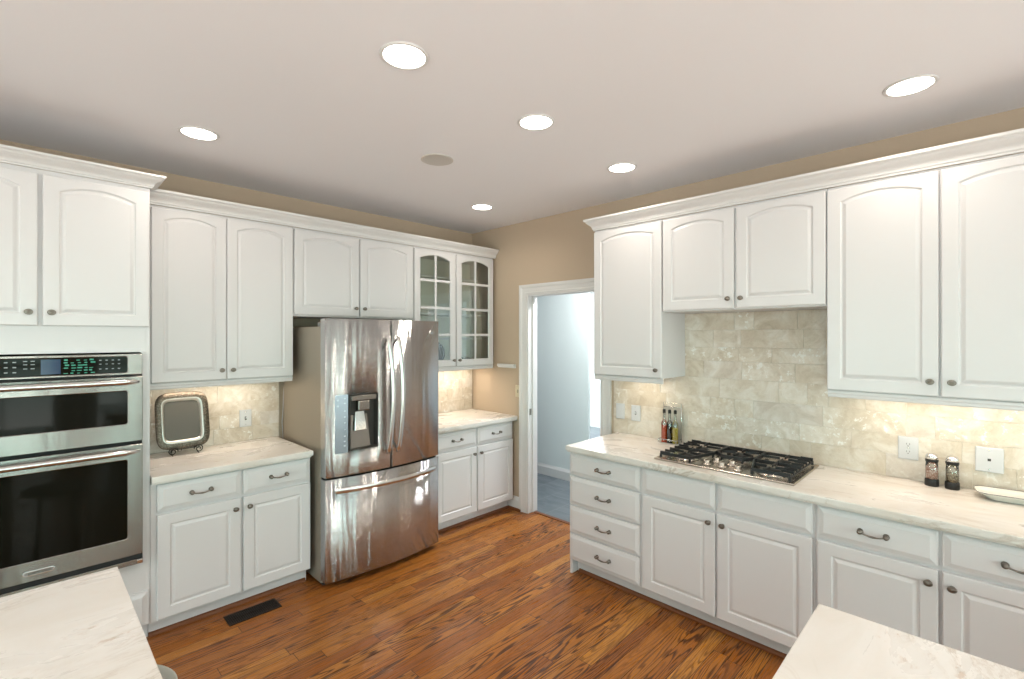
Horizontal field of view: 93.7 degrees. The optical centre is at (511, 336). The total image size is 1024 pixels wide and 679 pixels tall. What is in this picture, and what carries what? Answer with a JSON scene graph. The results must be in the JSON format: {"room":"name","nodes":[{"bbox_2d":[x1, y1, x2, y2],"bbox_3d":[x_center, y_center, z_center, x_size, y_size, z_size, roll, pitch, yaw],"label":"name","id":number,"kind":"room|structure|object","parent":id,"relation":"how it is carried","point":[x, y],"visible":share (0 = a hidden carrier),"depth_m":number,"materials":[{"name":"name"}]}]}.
{"room":"kitchen","nodes":[
{"label":"kitchen","id":0,"kind":"room"},
{"bbox_2d":[0,139,471,438],"bbox_3d":[-2.760,0.292,2.859,0.120,2.785,6.530,0,0,45],"label":"wall","id":1,"kind":"structure","parent":0,"point":[173,182],"depth_m":3.74,"materials":[{"name":"beige paint"}]},
{"bbox_2d":[150,382,278,453],"bbox_3d":[-2.123,0.528,3.406,0.017,0.484,0.896,0,0,45],"label":"tile backsplash","id":2,"kind":"structure","parent":1,"relation":"attached to","point":[225,402],"depth_m":3.50,"materials":[{"name":"white tile"}]},
{"bbox_2d":[239,409,250,426],"bbox_3d":[-1.963,0.603,3.541,0.020,0.125,0.080,0,0,45],"label":"toggle switch","id":3,"kind":"object","parent":2,"relation":"attached to","point":[244,415],"visible":1,"depth_m":3.54,"materials":[{"name":"grey plastic"}]},
{"bbox_2d":[150,205,292,389],"bbox_3d":[-1.997,-0.234,3.259,0.400,1.111,0.868,0,0,45],"label":"upper cabinet","id":4,"kind":"object","parent":1,"relation":"attached to","point":[221,287],"visible":0.98,"depth_m":3.10,"materials":[{"name":"white paint"}]},
{"bbox_2d":[282,388,283,438],"bbox_3d":[-1.783,0.655,3.742,0.009,0.660,0.027,0,0,45],"label":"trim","id":5,"kind":"structure","parent":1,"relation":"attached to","point":[283,388],"depth_m":3.74,"materials":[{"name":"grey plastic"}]},
{"bbox_2d":[292,227,412,319],"bbox_3d":[-1.333,-0.469,3.933,0.400,0.643,1.019,0,0,45],"label":"upper cabinet","id":6,"kind":"object","parent":1,"relation":"attached to","point":[336,276],"visible":0.98,"depth_m":3.77,"materials":[{"name":"white paint"}]},
{"bbox_2d":[0,144,498,258],"bbox_3d":[-1.699,-0.838,3.102,0.336,0.091,4.686,0,0,45],"label":"crown molding","id":7,"kind":"structure","parent":6,"relation":"attached to","point":[160,197],"depth_m":3.06,"materials":[{"name":"white wood"}]},
{"bbox_2d":[410,246,492,371],"bbox_3d":[-0.639,-0.234,4.637,0.400,1.111,0.955,0,0,45],"label":"upper cabinet","id":8,"kind":"object","parent":1,"relation":"attached to","point":[442,280],"visible":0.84,"depth_m":4.72,"materials":[{"name":"white paint"}]},
{"bbox_2d":[428,310,448,312],"bbox_3d":[-0.701,-0.234,4.607,0.120,0.030,0.180,0,0,45],"label":"serving dish","id":9,"kind":"object","parent":8,"relation":"on","point":[430,311],"visible":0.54,"depth_m":4.56,"materials":[{"name":"white ceramic"}]},
{"bbox_2d":[438,342,444,359],"bbox_3d":[-0.737,0.151,4.642,0.216,0.211,0.054,0,0,-44],"label":"plate","id":10,"kind":"object","parent":8,"relation":"on","point":[441,352],"visible":0.2,"depth_m":4.69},
{"bbox_2d":[420,274,473,282],"bbox_3d":[-0.672,-0.553,4.670,0.276,0.018,0.917,0,0,45],"label":"shelf","id":11,"kind":"object","parent":8,"relation":"attached to","point":[421,275],"depth_m":4.54,"materials":[{"name":"white paint"}]},
{"bbox_2d":[420,312,477,317],"bbox_3d":[-0.672,-0.210,4.670,0.276,0.018,0.917,0,0,45],"label":"shelf","id":12,"kind":"object","parent":8,"relation":"attached to","point":[422,314],"depth_m":4.69,"materials":[{"name":"white paint"}]},
{"bbox_2d":[438,338,478,339],"bbox_3d":[-0.672,0.020,4.670,0.276,0.018,0.917,0,0,45],"label":"shelf","id":13,"kind":"object","parent":8,"relation":"attached to","point":[438,338],"depth_m":4.70,"materials":[{"name":"white paint"}]},
{"bbox_2d":[438,369,471,412],"bbox_3d":[-0.770,0.528,4.779,0.016,0.484,0.969,0,0,45],"label":"tile backsplash","id":14,"kind":"structure","parent":1,"relation":"attached to","point":[454,387],"depth_m":4.95,"materials":[{"name":"white tile"}]},
{"bbox_2d":[146,426,783,678],"bbox_3d":[0.370,1.710,2.702,9.700,0.050,10.700,0,0,45],"label":"floor","id":15,"kind":"structure","parent":0,"point":[497,595],"depth_m":2.77,"materials":[{"name":"brown wood"}]},
{"bbox_2d":[0,162,149,636],"bbox_3d":[-2.504,0.435,2.547,0.677,2.500,0.855,0,0,45],"label":"tall cabinet","id":16,"kind":"object","parent":15,"relation":"on","point":[75,250],"visible":0.7,"depth_m":2.43,"materials":[{"name":"white paint"}]},
{"bbox_2d":[0,353,142,597],"bbox_3d":[-2.453,0.655,2.498,0.666,1.124,0.778,0,0,45],"label":"double wall oven","id":17,"kind":"object","parent":16,"relation":"in","point":[71,425],"visible":1,"depth_m":2.38,"materials":[{"name":"grey metal"}]},
{"bbox_2d":[157,664,177,678],"bbox_3d":[-1.176,1.368,1.382,0.356,0.614,0.356,0,0,45],"label":"bar stool","id":18,"kind":"object","parent":15,"relation":"on","point":[166,672],"visible":0.34,"depth_m":1.52,"materials":[{"name":"grey"}]},
{"bbox_2d":[148,577,305,637],"bbox_3d":[-1.731,1.674,2.999,0.018,0.022,0.870,0,0,45],"label":"trim","id":19,"kind":"structure","parent":15,"relation":"on","point":[265,593],"depth_m":2.95,"materials":[{"name":"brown wood"}]},
{"bbox_2d":[148,457,309,632],"bbox_3d":[-1.894,1.251,3.166,0.677,0.868,0.880,0,0,45],"label":"base cabinet","id":20,"kind":"object","parent":15,"relation":"on","point":[221,539],"visible":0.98,"depth_m":2.90,"materials":[{"name":"white paint"}]},
{"bbox_2d":[150,436,312,484],"bbox_3d":[-1.893,0.793,3.168,0.675,0.044,0.882,0,0,45],"label":"countertop","id":21,"kind":"structure","parent":20,"relation":"on","point":[189,463],"depth_m":3.06,"materials":[{"name":"stone"}]},
{"bbox_2d":[168,444,202,455],"bbox_3d":[-2.176,0.680,3.182,0.144,0.182,0.192,0,0,45],"label":"easel","id":22,"kind":"object","parent":21,"relation":"on","point":[177,449],"visible":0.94,"depth_m":3.16,"materials":[{"name":"grey metal"}]},
{"bbox_2d":[154,391,209,449],"bbox_3d":[-2.169,0.550,3.165,0.081,0.361,0.304,0,0,41],"label":"platter","id":23,"kind":"object","parent":22,"relation":"on","point":[184,421],"visible":1,"depth_m":3.17,"materials":[{"name":"grey metal"}]},
{"bbox_2d":[223,598,281,625],"bbox_3d":[-1.583,1.682,2.936,0.132,0.005,0.292,0,0,45],"label":"floor vent","id":24,"kind":"object","parent":15,"relation":"in","point":[240,616],"visible":1,"depth_m":2.93,"materials":[{"name":"brown metal"}]},
{"bbox_2d":[284,318,437,584],"bbox_3d":[-1.130,0.782,3.725,0.868,1.805,0.928,0,0,45],"label":"refrigerator","id":25,"kind":"object","parent":15,"relation":"on","point":[361,395],"visible":1,"depth_m":3.40,"materials":[{"name":"silver metal"}]},
{"bbox_2d":[351,394,375,400],"bbox_3d":[-1.040,0.423,3.346,0.044,0.034,0.188,0,0,45],"label":"water dispenser","id":26,"kind":"object","parent":25,"relation":"attached to","point":[354,397],"depth_m":3.33,"materials":[{"name":"silver metal"}]},
{"bbox_2d":[437,421,512,529],"bbox_3d":[-0.534,1.251,4.546,0.677,0.868,0.938,0,0,45],"label":"base cabinet","id":27,"kind":"object","parent":15,"relation":"on","point":[475,465],"visible":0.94,"depth_m":4.32,"materials":[{"name":"white paint"}]},
{"bbox_2d":[438,409,517,433],"bbox_3d":[-0.530,0.793,4.552,0.675,0.044,0.982,0,0,45],"label":"countertop","id":28,"kind":"structure","parent":27,"relation":"on","point":[459,420],"depth_m":4.51,"materials":[{"name":"stone"}]},
{"bbox_2d":[534,511,569,524],"bbox_3d":[0.500,1.682,4.335,0.847,0.006,0.040,0,0,45],"label":"trim","id":29,"kind":"structure","parent":15,"relation":"on","point":[537,512],"depth_m":4.45,"materials":[{"name":"brown wood"}]},
{"bbox_2d":[570,452,646,595],"bbox_3d":[0.820,1.251,3.436,0.567,0.868,0.677,0,0,45],"label":"base cabinet","id":30,"kind":"object","parent":15,"relation":"on","point":[606,495],"visible":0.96,"depth_m":3.20,"materials":[{"name":"white paint"}]},
{"bbox_2d":[578,568,786,658],"bbox_3d":[1.510,1.674,2.427,2.890,0.022,0.018,0,0,45],"label":"trim","id":31,"kind":"structure","parent":15,"relation":"on","point":[765,648],"depth_m":2.86,"materials":[{"name":"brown wood"}]},
{"bbox_2d":[642,468,815,653],"bbox_3d":[1.361,1.251,2.904,0.949,0.868,0.675,0,0,45],"label":"base cabinet","id":32,"kind":"object","parent":15,"relation":"on","point":[740,561],"visible":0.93,"depth_m":2.64,"materials":[{"name":"white paint"}]},
{"bbox_2d":[566,432,1023,547],"bbox_3d":[1.670,0.793,2.599,2.960,0.044,0.675,0,0,45],"label":"countertop","id":33,"kind":"structure","parent":32,"relation":"on","point":[964,512],"depth_m":2.37,"materials":[{"name":"stone"}]},
{"bbox_2d":[658,402,681,444],"bbox_3d":[1.142,0.628,3.476,0.142,0.286,0.091,0,0,45],"label":"rack","id":34,"kind":"object","parent":33,"relation":"on","point":[678,417],"visible":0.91,"depth_m":3.49,"materials":[{"name":"silver metal"}]},
{"bbox_2d":[661,409,666,440],"bbox_3d":[1.111,0.645,3.505,0.042,0.234,0.042,0,0,45],"label":"glass bottle","id":35,"kind":"object","parent":34,"relation":"in","point":[663,426],"visible":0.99,"depth_m":3.49,"materials":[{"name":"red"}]},
{"bbox_2d":[667,409,671,441],"bbox_3d":[1.141,0.645,3.475,0.042,0.234,0.042,0,0,45],"label":"glass bottle","id":36,"kind":"object","parent":34,"relation":"in","point":[669,425],"visible":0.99,"depth_m":3.46,"materials":[{"name":"black"}]},
{"bbox_2d":[658,440,681,444],"bbox_3d":[1.143,0.767,3.476,0.142,0.008,0.088,0,0,45],"label":"tray","id":37,"kind":"object","parent":34,"relation":"on","point":[680,442],"depth_m":3.46,"materials":[{"name":"silver metal"}]},
{"bbox_2d":[672,410,677,442],"bbox_3d":[1.171,0.645,3.445,0.042,0.234,0.042,0,0,45],"label":"glass bottle","id":38,"kind":"object","parent":34,"relation":"in","point":[674,429],"visible":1,"depth_m":3.43,"materials":[{"name":"yellow glass"}]},
{"bbox_2d":[654,439,818,485],"bbox_3d":[1.355,0.745,2.929,0.785,0.052,0.523,0,0,45],"label":"gas cooktop","id":39,"kind":"object","parent":33,"relation":"in","point":[726,459],"visible":1,"depth_m":2.87,"materials":[{"name":"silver metal"}]},
{"bbox_2d":[924,453,938,486],"bbox_3d":[2.172,0.688,2.484,0.058,0.167,0.058,0,0,45],"label":"salt mill","id":40,"kind":"object","parent":33,"relation":"on","point":[931,478],"visible":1,"depth_m":2.47,"materials":[{"name":"black"}]},
{"bbox_2d":[945,456,959,490],"bbox_3d":[2.228,0.688,2.429,0.058,0.167,0.058,0,0,45],"label":"pepper mill","id":41,"kind":"object","parent":33,"relation":"on","point":[951,478],"visible":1,"depth_m":2.42,"materials":[{"name":"black"}]},
{"bbox_2d":[973,485,1023,504],"bbox_3d":[2.378,0.752,2.219,0.347,0.036,0.159,0,0,38],"label":"platter","id":42,"kind":"object","parent":33,"relation":"on","point":[997,494],"visible":1,"depth_m":2.27,"materials":[{"name":"white ceramic"}]},
{"bbox_2d":[816,505,1023,671],"bbox_3d":[2.034,1.251,2.240,0.939,0.868,0.677,0,0,45],"label":"base cabinet","id":43,"kind":"object","parent":15,"relation":"on","point":[965,594],"visible":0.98,"depth_m":2.06,"materials":[{"name":"white paint"}]},
{"bbox_3d":[-1.260,1.251,0.699,1.270,0.868,0.640,0,0,45],"label":"cabinet","id":44,"kind":"object","parent":15,"relation":"on","visible":0},
{"bbox_2d":[0,567,162,678],"bbox_3d":[-1.177,0.793,0.790,1.363,0.044,0.965,0,0,45],"label":"countertop","id":45,"kind":"structure","parent":44,"relation":"on","point":[88,626],"depth_m":1.25,"materials":[{"name":"stone"}]},
{"bbox_3d":[0.873,1.251,0.662,0.920,0.868,0.980,0,0,45],"label":"cabinet","id":46,"kind":"object","parent":15,"relation":"on","visible":0},
{"bbox_2d":[772,604,1023,678],"bbox_3d":[0.871,0.793,0.660,1.000,0.044,1.060,0,0,45],"label":"countertop","id":47,"kind":"structure","parent":46,"relation":"on","point":[833,643],"depth_m":1.16,"materials":[{"name":"stone"}]},
{"bbox_2d":[0,0,1023,233],"bbox_3d":[0.370,-1.150,2.702,9.700,0.100,10.700,0,0,45],"label":"ceiling","id":48,"kind":"structure","parent":0,"point":[300,98],"depth_m":2.10,"materials":[{"name":"white paint"}]},
{"bbox_2d":[177,126,219,140],"bbox_3d":[-1.693,-1.097,2.596,0.192,0.006,0.192,0,0,45],"label":"recessed light","id":49,"kind":"object","parent":48,"relation":"in","point":[194,132],"visible":1,"depth_m":2.59,"materials":[{"name":"white"}]},
{"bbox_2d":[379,41,428,69],"bbox_3d":[-0.422,-1.097,1.881,0.192,0.006,0.192,0,0,45],"label":"recessed light","id":50,"kind":"object","parent":48,"relation":"in","point":[401,55],"visible":1,"depth_m":1.87,"materials":[{"name":"white"}]},
{"bbox_2d":[421,153,452,165],"bbox_3d":[-0.465,-1.097,2.981,0.200,0.006,0.200,0,0,45],"label":"ceiling speaker","id":51,"kind":"object","parent":48,"relation":"attached to","point":[434,159],"visible":1,"depth_m":2.97,"materials":[{"name":"grey plastic"}]},
{"bbox_2d":[471,204,492,209],"bbox_3d":[-0.254,-1.097,4.072,0.192,0.006,0.192,0,0,45],"label":"recessed light","id":52,"kind":"object","parent":48,"relation":"in","point":[476,206],"visible":1,"depth_m":4.07,"materials":[{"name":"white"}]},
{"bbox_2d":[517,114,554,130],"bbox_3d":[0.123,-1.097,2.462,0.192,0.006,0.192,0,0,45],"label":"recessed light","id":53,"kind":"object","parent":48,"relation":"in","point":[532,122],"visible":1,"depth_m":2.46,"materials":[{"name":"white"}]},
{"bbox_2d":[607,162,636,172],"bbox_3d":[0.715,-1.097,3.124,0.192,0.006,0.192,0,0,45],"label":"recessed light","id":54,"kind":"object","parent":48,"relation":"in","point":[623,167],"visible":1,"depth_m":3.12,"materials":[{"name":"white"}]},
{"bbox_2d":[883,74,938,96],"bbox_3d":[1.746,-1.097,2.105,0.192,0.006,0.192,0,0,45],"label":"recessed light","id":55,"kind":"object","parent":48,"relation":"in","point":[912,85],"visible":1,"depth_m":2.10,"materials":[{"name":"white"}]},
{"bbox_2d":[537,293,589,469],"bbox_3d":[-0.302,0.292,6.579,3.300,2.785,0.030,0,0,45],"label":"wall","id":56,"kind":"structure","parent":0,"point":[563,321],"depth_m":5.68,"materials":[{"name":"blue paint"}]},
{"bbox_2d":[537,462,569,480],"bbox_3d":[-0.282,1.621,6.528,3.200,0.128,0.014,0,0,45],"label":"baseboard","id":57,"kind":"structure","parent":56,"relation":"attached to","point":[564,474],"depth_m":5.75,"materials":[{"name":"white wood"}]},
{"bbox_2d":[590,292,599,427],"bbox_3d":[2.701,0.292,7.846,5.800,2.785,0.100,0,0,45],"label":"wall","id":58,"kind":"structure","parent":0,"point":[594,383],"depth_m":8.94,"materials":[{"name":"white paint"}]},
{"bbox_2d":[472,107,1023,496],"bbox_3d":[1.240,0.292,3.585,9.700,2.785,0.120,0,0,45],"label":"wall","id":59,"kind":"structure","parent":0,"point":[558,247],"depth_m":4.28,"materials":[{"name":"beige paint"}]},
{"bbox_2d":[438,505,520,533],"bbox_3d":[-0.305,1.674,4.338,0.169,0.022,0.943,0,0,45],"label":"trim","id":60,"kind":"structure","parent":59,"relation":"attached to","point":[507,506],"depth_m":4.43,"materials":[{"name":"brown wood"}]},
{"bbox_2d":[497,364,515,367],"bbox_3d":[-0.055,0.291,4.755,0.240,0.036,0.029,0,0,45],"label":"wall ledge","id":61,"kind":"object","parent":59,"relation":"attached to","point":[498,365],"visible":1,"depth_m":4.73,"materials":[{"name":"white wood"}]},
{"bbox_2d":[507,495,518,508],"bbox_3d":[0.015,1.621,4.698,0.173,0.128,0.014,0,0,45],"label":"baseboard","id":62,"kind":"structure","parent":59,"relation":"attached to","point":[514,502],"depth_m":4.68,"materials":[{"name":"white wood"}]},
{"bbox_2d":[515,385,518,396],"bbox_3d":[0.053,0.530,4.657,0.070,0.115,0.020,0,0,45],"label":"toggle switch","id":63,"kind":"object","parent":59,"relation":"attached to","point":[516,386],"visible":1,"depth_m":4.67,"materials":[{"name":"beige plastic"}]},
{"bbox_2d":[519,278,611,513],"bbox_3d":[0.484,0.597,4.319,1.027,2.177,0.147,0,0,45],"label":"door frame","id":64,"kind":"structure","parent":59,"relation":"in","point":[528,294],"depth_m":4.58,"materials":[{"name":"white wood"}]},
{"bbox_2d":[594,219,684,383],"bbox_3d":[0.925,-0.234,3.527,0.547,1.111,0.400,0,0,45],"label":"upper cabinet","id":65,"kind":"object","parent":59,"relation":"attached to","point":[635,340],"visible":0.99,"depth_m":3.38,"materials":[{"name":"white paint"}]},
{"bbox_2d":[663,189,827,313],"bbox_3d":[1.456,-0.476,3.003,0.943,0.627,0.400,0,0,45],"label":"upper cabinet","id":66,"kind":"object","parent":59,"relation":"attached to","point":[771,254],"visible":0.99,"depth_m":2.83,"materials":[{"name":"white paint"}]},
{"bbox_2d":[583,128,1023,230],"bbox_3d":[1.737,-0.834,2.714,2.969,0.084,0.417,0,0,45],"label":"crown molding","id":67,"kind":"structure","parent":66,"relation":"attached to","point":[1008,142],"depth_m":2.50,"materials":[{"name":"white wood"}]},
{"bbox_2d":[614,309,1023,490],"bbox_3d":[1.887,0.304,2.849,2.970,0.932,0.017,0,0,45],"label":"tile backsplash","id":68,"kind":"structure","parent":59,"relation":"attached to","point":[751,380],"depth_m":2.97,"materials":[{"name":"white tile"}]},
{"bbox_2d":[616,403,624,418],"bbox_3d":[0.866,0.595,3.838,0.078,0.122,0.006,0,0,45],"label":"blank wall plate","id":69,"kind":"object","parent":68,"relation":"attached to","point":[620,407],"visible":1,"depth_m":3.83,"materials":[{"name":"grey plastic"}]},
{"bbox_2d":[631,405,640,421],"bbox_3d":[0.960,0.597,3.735,0.078,0.122,0.020,0,0,45],"label":"toggle switch","id":70,"kind":"object","parent":68,"relation":"attached to","point":[635,409],"visible":1,"depth_m":3.73,"materials":[{"name":"grey plastic"}]},
{"bbox_2d":[898,436,918,460],"bbox_3d":[2.134,0.601,2.586,0.085,0.122,0.010,0,0,45],"label":"duplex outlet","id":71,"kind":"object","parent":68,"relation":"attached to","point":[908,447],"visible":1,"depth_m":2.58,"materials":[{"name":"grey plastic"}]},
{"bbox_2d":[904,449,911,454],"bbox_3d":[2.132,0.621,2.584,0.033,0.029,0.002,0,0,45],"label":"socket","id":72,"kind":"object","parent":71,"relation":"attached to","point":[906,451],"depth_m":2.58,"materials":[{"name":"grey plastic"}]},
{"bbox_2d":[904,442,911,446],"bbox_3d":[2.132,0.581,2.584,0.033,0.029,0.002,0,0,45],"label":"socket","id":73,"kind":"object","parent":71,"relation":"attached to","point":[906,444],"depth_m":2.58,"materials":[{"name":"grey plastic"}]},
{"bbox_2d":[975,446,1003,473],"bbox_3d":[2.355,0.609,2.369,0.100,0.122,0.008,0,0,45],"label":"phone jack plate","id":74,"kind":"object","parent":68,"relation":"attached to","point":[987,459],"visible":1,"depth_m":2.37,"materials":[{"name":"grey plastic"}]},
{"bbox_2d":[827,153,1023,410],"bbox_3d":[2.119,-0.234,2.349,0.917,1.111,0.400,0,0,45],"label":"upper cabinet","id":75,"kind":"object","parent":59,"relation":"attached to","point":[925,269],"visible":1,"depth_m":2.25,"materials":[{"name":"white paint"}]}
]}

